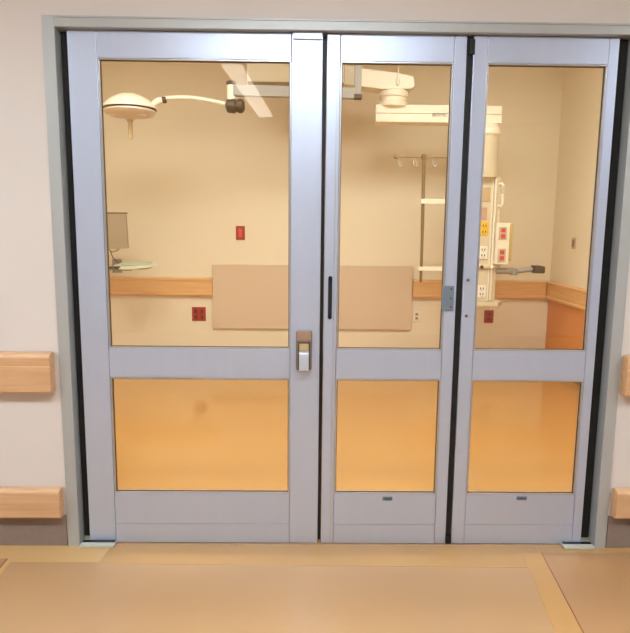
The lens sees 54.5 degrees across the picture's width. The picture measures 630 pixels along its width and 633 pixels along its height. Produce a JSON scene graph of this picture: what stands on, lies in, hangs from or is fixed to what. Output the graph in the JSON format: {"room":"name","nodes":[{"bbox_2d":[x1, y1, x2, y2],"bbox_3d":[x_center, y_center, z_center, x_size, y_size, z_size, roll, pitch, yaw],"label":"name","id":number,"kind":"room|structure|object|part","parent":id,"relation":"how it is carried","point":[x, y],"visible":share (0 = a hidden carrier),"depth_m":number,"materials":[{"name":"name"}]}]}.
{"room":"hospital corridor","nodes":[
{"label":"hospital corridor","id":0,"kind":"room"},
{"bbox_2d":[0,377,629,632],"bbox_3d":[0.114,1.210,1.960,8.000,0.102,9.140,0,8,-1],"label":"floor","id":1,"kind":"structure","parent":0,"point":[127,587],"depth_m":2.69,"materials":[{"name":"beige laminate"}]},
{"bbox_2d":[79,536,116,547],"bbox_3d":[-0.976,1.021,2.773,0.153,0.014,0.090,0,8,-1],"label":"floor guide","id":2,"kind":"object","parent":1,"relation":"on","point":[86,543],"visible":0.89,"depth_m":2.75,"materials":[{"name":"metal"}]},
{"bbox_2d":[560,538,594,549],"bbox_3d":[1.194,1.039,2.801,0.138,0.014,0.090,0,8,-1],"label":"floor guide","id":3,"kind":"object","parent":1,"relation":"on","point":[584,544],"visible":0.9,"depth_m":2.77,"materials":[{"name":"metal"}]},
{"bbox_2d":[0,0,629,544],"bbox_3d":[0.121,-0.552,2.610,8.000,3.200,0.140,0,8,-1],"label":"wall","id":4,"kind":"structure","parent":0,"point":[31,429],"depth_m":2.51,"materials":[{"name":"paint"}]},
{"bbox_2d":[0,351,55,392],"bbox_3d":[-2.498,0.228,2.595,2.756,0.175,0.055,0,8,-1],"label":"handrail","id":5,"kind":"object","parent":4,"relation":"attached to","point":[20,371],"visible":1,"depth_m":2.59,"materials":[{"name":"brown wood"}]},
{"bbox_2d":[0,486,63,517],"bbox_3d":[-2.500,0.811,2.684,2.764,0.135,0.049,0,8,-1],"label":"rail","id":6,"kind":"object","parent":4,"relation":"attached to","point":[15,501],"visible":1,"depth_m":2.68,"materials":[{"name":"brown wood"}]},
{"bbox_2d":[0,515,67,544],"bbox_3d":[-2.503,0.947,2.726,2.782,0.143,0.008,0,8,-1],"label":"baseboard","id":7,"kind":"structure","parent":4,"relation":"attached to","point":[13,531],"depth_m":2.74,"materials":[{"name":"grey plastic"}]},
{"bbox_2d":[61,30,322,542],"bbox_3d":[-0.511,-0.060,2.624,1.066,2.202,0.102,0,8,-1],"label":"door","id":8,"kind":"structure","parent":4,"relation":"in","point":[111,512],"depth_m":2.65,"materials":[{"name":"metal"}]},
{"bbox_3d":[-0.489,-1.100,2.495,0.785,0.104,0.044,0,8,-1],"label":"rail","id":9,"kind":"part","parent":8,"relation":"part of","materials":[{"name":"metal"}]},
{"bbox_3d":[-0.502,0.202,2.687,0.785,0.129,0.044,0,8,-1],"label":"rail","id":10,"kind":"part","parent":8,"relation":"part of","materials":[{"name":"metal"}]},
{"bbox_3d":[-0.510,0.910,2.791,0.785,0.234,0.044,0,8,-1],"label":"rail","id":11,"kind":"part","parent":8,"relation":"part of","materials":[{"name":"metal"}]},
{"bbox_3d":[-0.048,0.146,2.653,0.070,0.177,0.014,0,8,-1],"label":"latch plate","id":12,"kind":"part","parent":8,"relation":"part of","materials":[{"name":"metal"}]},
{"bbox_3d":[-0.048,0.192,2.632,0.042,0.082,0.034,0,8,-1],"label":"latch lever","id":13,"kind":"part","parent":8,"relation":"part of","materials":[{"name":"metal"}]},
{"bbox_2d":[41,15,629,547],"bbox_3d":[0.116,-0.082,2.676,2.425,2.250,0.166,0,8,-1],"label":"door frame","id":14,"kind":"structure","parent":4,"relation":"attached to","point":[52,25],"depth_m":2.54,"materials":[{"name":"metal"}]},
{"bbox_3d":[-0.029,-1.132,2.467,0.117,0.026,0.010,0,8,-1],"label":"header plate","id":15,"kind":"part","parent":14,"relation":"part of","materials":[{"name":"metal"}]},
{"bbox_2d":[317,34,466,542],"bbox_3d":[0.315,-0.055,2.653,0.584,2.202,0.056,0,8,-1],"label":"door","id":16,"kind":"structure","parent":4,"relation":"in","point":[344,516],"depth_m":2.67,"materials":[{"name":"metal"}]},
{"bbox_3d":[0.315,0.917,2.801,0.462,0.234,0.044,0,8,-1],"label":"rail","id":17,"kind":"part","parent":16,"relation":"part of","materials":[{"name":"metal"}]},
{"bbox_3d":[0.322,0.209,2.697,0.462,0.129,0.044,0,8,-1],"label":"rail","id":18,"kind":"part","parent":16,"relation":"part of","materials":[{"name":"metal"}]},
{"bbox_3d":[0.336,-1.093,2.505,0.462,0.104,0.044,0,8,-1],"label":"rail","id":19,"kind":"part","parent":16,"relation":"part of","materials":[{"name":"metal"}]},
{"bbox_3d":[0.570,-0.080,2.629,0.051,0.104,0.010,0,8,-1],"label":"hinge plate","id":20,"kind":"part","parent":16,"relation":"part of","materials":[{"name":"grey metal"}]},
{"bbox_2d":[445,36,627,543],"bbox_3d":[0.942,-0.050,2.663,0.670,2.202,0.060,0,8,-1],"label":"door","id":21,"kind":"structure","parent":4,"relation":"in","point":[531,517],"depth_m":2.67,"materials":[{"name":"metal"}]},
{"bbox_3d":[0.930,0.923,2.809,0.495,0.234,0.044,0,8,-1],"label":"rail","id":22,"kind":"part","parent":21,"relation":"part of","materials":[{"name":"metal"}]},
{"bbox_3d":[0.938,0.214,2.705,0.495,0.129,0.044,0,8,-1],"label":"rail","id":23,"kind":"part","parent":21,"relation":"part of","materials":[{"name":"metal"}]},
{"bbox_3d":[0.951,-1.088,2.513,0.495,0.104,0.044,0,8,-1],"label":"rail","id":24,"kind":"part","parent":21,"relation":"part of","materials":[{"name":"metal"}]},
{"bbox_2d":[605,516,629,546],"bbox_3d":[2.715,0.987,2.791,2.782,0.150,0.008,0,8,-1],"label":"baseboard","id":25,"kind":"structure","parent":4,"relation":"attached to","point":[618,530],"depth_m":2.77,"materials":[{"name":"grey plastic"}]},
{"bbox_2d":[610,487,629,518],"bbox_3d":[2.716,0.846,2.749,2.764,0.134,0.049,0,8,-1],"label":"rail","id":26,"kind":"object","parent":4,"relation":"attached to","point":[620,503],"visible":1,"depth_m":2.71,"materials":[{"name":"brown wood"}]},
{"bbox_2d":[620,355,629,396],"bbox_3d":[2.720,0.268,2.661,2.768,0.177,0.055,0,8,-1],"label":"handrail","id":27,"kind":"object","parent":4,"relation":"attached to","point":[625,375],"visible":1,"depth_m":2.63,"materials":[{"name":"brown wood"}]},
{"bbox_2d":[101,61,563,353],"bbox_3d":[-0.108,-1.096,6.288,5.127,3.200,0.100,0,8,-1],"label":"wall","id":28,"kind":"structure","parent":0,"point":[192,172],"depth_m":6.21,"materials":[{"name":"beige paint"}]},
{"bbox_2d":[107,212,128,262],"bbox_3d":[-1.952,-0.775,5.988,0.390,0.472,0.544,0,8,-1],"label":"wall monitor","id":29,"kind":"object","parent":28,"relation":"attached to","point":[117,221],"visible":0.62,"depth_m":5.72,"materials":[{"name":"brown plastic"}]},
{"bbox_2d":[109,259,158,272],"bbox_3d":[-1.768,-0.478,6.003,0.461,0.146,0.742,-2,9,-15],"label":"keyboard tray","id":30,"kind":"object","parent":28,"relation":"attached to","point":[116,267],"visible":0.97,"depth_m":5.76,"materials":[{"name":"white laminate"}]},
{"bbox_3d":[-1.952,-0.477,6.006,0.194,0.140,0.647,-3,9,-26],"label":"support arm","id":31,"kind":"part","parent":30,"relation":"part of","materials":[{"name":"grey metal"}]},
{"bbox_2d":[110,277,212,295],"bbox_3d":[-1.864,-0.314,6.306,1.608,0.187,0.050,0,8,-1],"label":"handrail","id":32,"kind":"object","parent":28,"relation":"attached to","point":[170,286],"visible":0.55,"depth_m":6.29,"materials":[{"name":"brown wood"}]},
{"bbox_2d":[192,307,205,320],"bbox_3d":[-1.211,-0.026,6.376,0.145,0.146,0.012,0,8,-1],"label":"wall outlet","id":33,"kind":"object","parent":28,"relation":"attached to","point":[198,313],"visible":1,"depth_m":6.37,"materials":[{"name":"red plastic"}]},
{"bbox_2d":[236,226,244,239],"bbox_3d":[-0.764,-0.855,6.258,0.092,0.142,0.012,0,8,-1],"label":"wall switch","id":34,"kind":"object","parent":28,"relation":"attached to","point":[240,230],"visible":1,"depth_m":6.25,"materials":[{"name":"red plastic"}]},
{"bbox_2d":[212,264,412,329],"bbox_3d":[-0.028,-0.200,6.354,2.066,0.665,0.032,0,8,-1],"label":"board","id":35,"kind":"object","parent":28,"relation":"attached to","point":[244,296],"visible":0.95,"depth_m":6.34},
{"bbox_2d":[413,311,419,320],"bbox_3d":[1.064,-0.002,6.405,0.075,0.105,0.012,0,8,-1],"label":"wall outlet","id":36,"kind":"object","parent":28,"relation":"attached to","point":[416,314],"visible":1,"depth_m":6.40,"materials":[{"name":"white plastic"}]},
{"bbox_2d":[412,279,546,298],"bbox_3d":[1.706,-0.284,6.352,1.381,0.187,0.050,0,8,-1],"label":"handrail","id":37,"kind":"object","parent":28,"relation":"attached to","point":[510,289],"visible":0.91,"depth_m":6.33,"materials":[{"name":"brown wood"}]},
{"bbox_2d":[484,310,493,322],"bbox_3d":[1.823,0.002,6.415,0.098,0.136,0.012,0,8,-1],"label":"wall outlet","id":38,"kind":"object","parent":28,"relation":"attached to","point":[488,314],"visible":1,"depth_m":6.41,"materials":[{"name":"red plastic"}]},
{"bbox_2d":[550,68,602,288],"bbox_3d":[2.526,-0.812,4.540,0.100,3.200,3.700,0,8,-1],"label":"wall","id":39,"kind":"structure","parent":0,"point":[582,87],"depth_m":5.77,"materials":[{"name":"beige paint"}]},
{"bbox_2d":[545,299,584,348],"bbox_3d":[2.461,0.377,4.694,0.006,0.620,3.539,0,8,-1],"label":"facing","id":40,"kind":"object","parent":39,"relation":"attached to","point":[565,323],"visible":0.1,"depth_m":6.01,"materials":[{"name":"orange paint"}]},
{"bbox_2d":[546,281,586,309],"bbox_3d":[2.442,-0.027,4.659,0.050,0.187,3.489,0,8,-1],"label":"handrail","id":41,"kind":"object","parent":39,"relation":"attached to","point":[570,295],"visible":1,"depth_m":5.86,"materials":[{"name":"brown wood"}]},
{"bbox_2d":[571,238,575,248],"bbox_3d":[2.452,-0.694,5.805,0.012,0.107,0.076,0,8,-1],"label":"wall switch","id":42,"kind":"object","parent":39,"relation":"attached to","point":[573,239],"visible":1,"depth_m":5.79,"materials":[{"name":"grey plastic"}]},
{"bbox_3d":[-0.070,-2.459,4.217,5.127,0.100,3.600,0,8,-1],"label":"ceiling","id":43,"kind":"structure","parent":0,"visible":0},
{"bbox_2d":[103,65,361,138],"bbox_3d":[-0.669,-1.979,4.948,2.106,1.073,0.432,0,8,-1],"label":"light","id":44,"kind":"object","parent":43,"relation":"attached to","point":[130,107],"visible":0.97,"depth_m":4.94,"materials":[{"name":"white metal"}]},
{"bbox_3d":[-1.510,-1.533,5.004,0.060,0.158,0.060,0,8,-1],"label":"handle","id":45,"kind":"part","parent":44,"relation":"part of","materials":[{"name":"beige plastic"}]},
{"bbox_3d":[-0.979,-1.757,4.977,0.505,0.080,0.033,0,8,-1],"label":"lamp arm","id":46,"kind":"part","parent":44,"relation":"part of","materials":[{"name":"white metal"}]},
{"bbox_3d":[-0.680,-1.833,4.970,0.072,0.150,0.072,0,8,-1],"label":"elbow post","id":47,"kind":"part","parent":44,"relation":"part of","materials":[{"name":"white metal"}]},
{"bbox_3d":[-0.169,-1.826,4.977,1.010,0.099,0.060,0,8,-1],"label":"swing arm","id":48,"kind":"part","parent":44,"relation":"part of","materials":[{"name":"grey metal"}]},
{"bbox_3d":[0.351,-2.155,4.934,0.055,0.699,0.050,0,8,-1],"label":"post","id":49,"kind":"part","parent":44,"relation":"part of","materials":[{"name":"grey metal"}]},
{"bbox_2d":[247,55,544,305],"bbox_3d":[0.755,-1.317,5.330,2.645,2.464,0.490,0,8,-1],"label":"boom","id":50,"kind":"object","parent":43,"relation":"attached to","point":[393,88],"visible":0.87,"depth_m":5.27,"materials":[{"name":"white metal"}]},
{"bbox_3d":[0.490,-2.042,5.266,0.720,0.198,0.180,0,8,-1],"label":"arm","id":51,"kind":"part","parent":50,"relation":"part of","materials":[{"name":"beige metal"}]},
{"bbox_3d":[0.703,-2.238,5.128,0.032,0.583,0.031,0,8,-1],"label":"pull cord","id":52,"kind":"part","parent":50,"relation":"part of","materials":[{"name":"white plastic"}]},
{"bbox_2d":[394,154,446,281],"bbox_3d":[0.983,-0.864,5.430,0.600,1.123,0.060,0,8,-1],"label":"pole","id":53,"kind":"object","parent":50,"relation":"attached to","point":[423,201],"visible":0.82,"depth_m":5.39,"materials":[{"name":"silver metal"}]},
{"bbox_3d":[1.064,-1.755,5.343,1.089,0.146,0.184,0,8,-1],"label":"arm","id":54,"kind":"part","parent":50,"relation":"part of","materials":[{"name":"beige metal"}]},
{"bbox_2d":[477,285,485,297],"bbox_3d":[1.506,-0.228,5.529,0.074,0.113,0.010,0,8,-1],"label":"outlet plate","id":55,"kind":"object","parent":50,"relation":"attached to","point":[481,288],"depth_m":5.52,"materials":[{"name":"white plastic"}]},
{"bbox_2d":[479,246,487,258],"bbox_3d":[1.506,-0.574,5.478,0.073,0.115,0.010,0,8,-1],"label":"outlet plate","id":56,"kind":"object","parent":50,"relation":"attached to","point":[483,254],"depth_m":5.47,"materials":[{"name":"white plastic"}]},
{"bbox_3d":[1.487,-0.915,5.428,0.078,0.105,0.010,0,8,-1],"label":"blank plate","id":57,"kind":"part","parent":50,"relation":"part of","materials":[{"name":"pink plastic"}]},
{"bbox_2d":[480,222,488,235],"bbox_3d":[1.508,-0.782,5.447,0.072,0.120,0.010,0,8,-1],"label":"outlet plate","id":58,"kind":"object","parent":50,"relation":"attached to","point":[484,225],"depth_m":5.44,"materials":[{"name":"yellow plastic"}]},
{"bbox_3d":[1.505,-1.080,5.404,0.090,0.122,0.010,0,8,-1],"label":"blank plate","id":59,"kind":"part","parent":50,"relation":"part of","materials":[{"name":"beige plastic"}]},
{"bbox_3d":[1.581,-0.685,5.469,0.041,1.080,0.020,0,8,-1],"label":"edge rail","id":60,"kind":"part","parent":50,"relation":"part of","materials":[{"name":"beige metal"}]},
{"bbox_3d":[1.652,-1.076,5.415,0.060,0.223,0.034,7,11,39],"label":"grab handle","id":61,"kind":"part","parent":50,"relation":"part of","materials":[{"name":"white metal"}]},
{"bbox_2d":[497,249,505,261],"bbox_3d":[1.662,-0.547,5.443,0.070,0.115,0.010,0,8,-1],"label":"outlet plate","id":62,"kind":"object","parent":50,"relation":"attached to","point":[501,253],"depth_m":5.44,"materials":[{"name":"plastic"}]},
{"bbox_2d":[500,250,503,259],"bbox_3d":[1.662,-0.545,5.435,0.038,0.087,0.006,0,8,-1],"label":"socket","id":63,"kind":"object","parent":50,"relation":"attached to","point":[501,251],"depth_m":5.43,"materials":[{"name":"red plastic"}]},
{"bbox_2d":[499,227,506,239],"bbox_3d":[1.664,-0.738,5.415,0.070,0.112,0.010,0,8,-1],"label":"outlet plate","id":64,"kind":"object","parent":50,"relation":"attached to","point":[502,230],"depth_m":5.41,"materials":[{"name":"plastic"}]},
{"bbox_2d":[501,228,505,237],"bbox_3d":[1.664,-0.737,5.407,0.038,0.085,0.006,0,8,-1],"label":"socket","id":65,"kind":"object","parent":50,"relation":"attached to","point":[503,230],"depth_m":5.41,"materials":[{"name":"red plastic"}]},
{"bbox_3d":[1.819,-0.418,5.556,0.393,0.081,0.076,0,8,-1],"label":"bracket arm","id":66,"kind":"part","parent":50,"relation":"part of","materials":[{"name":"grey metal"}]}
]}

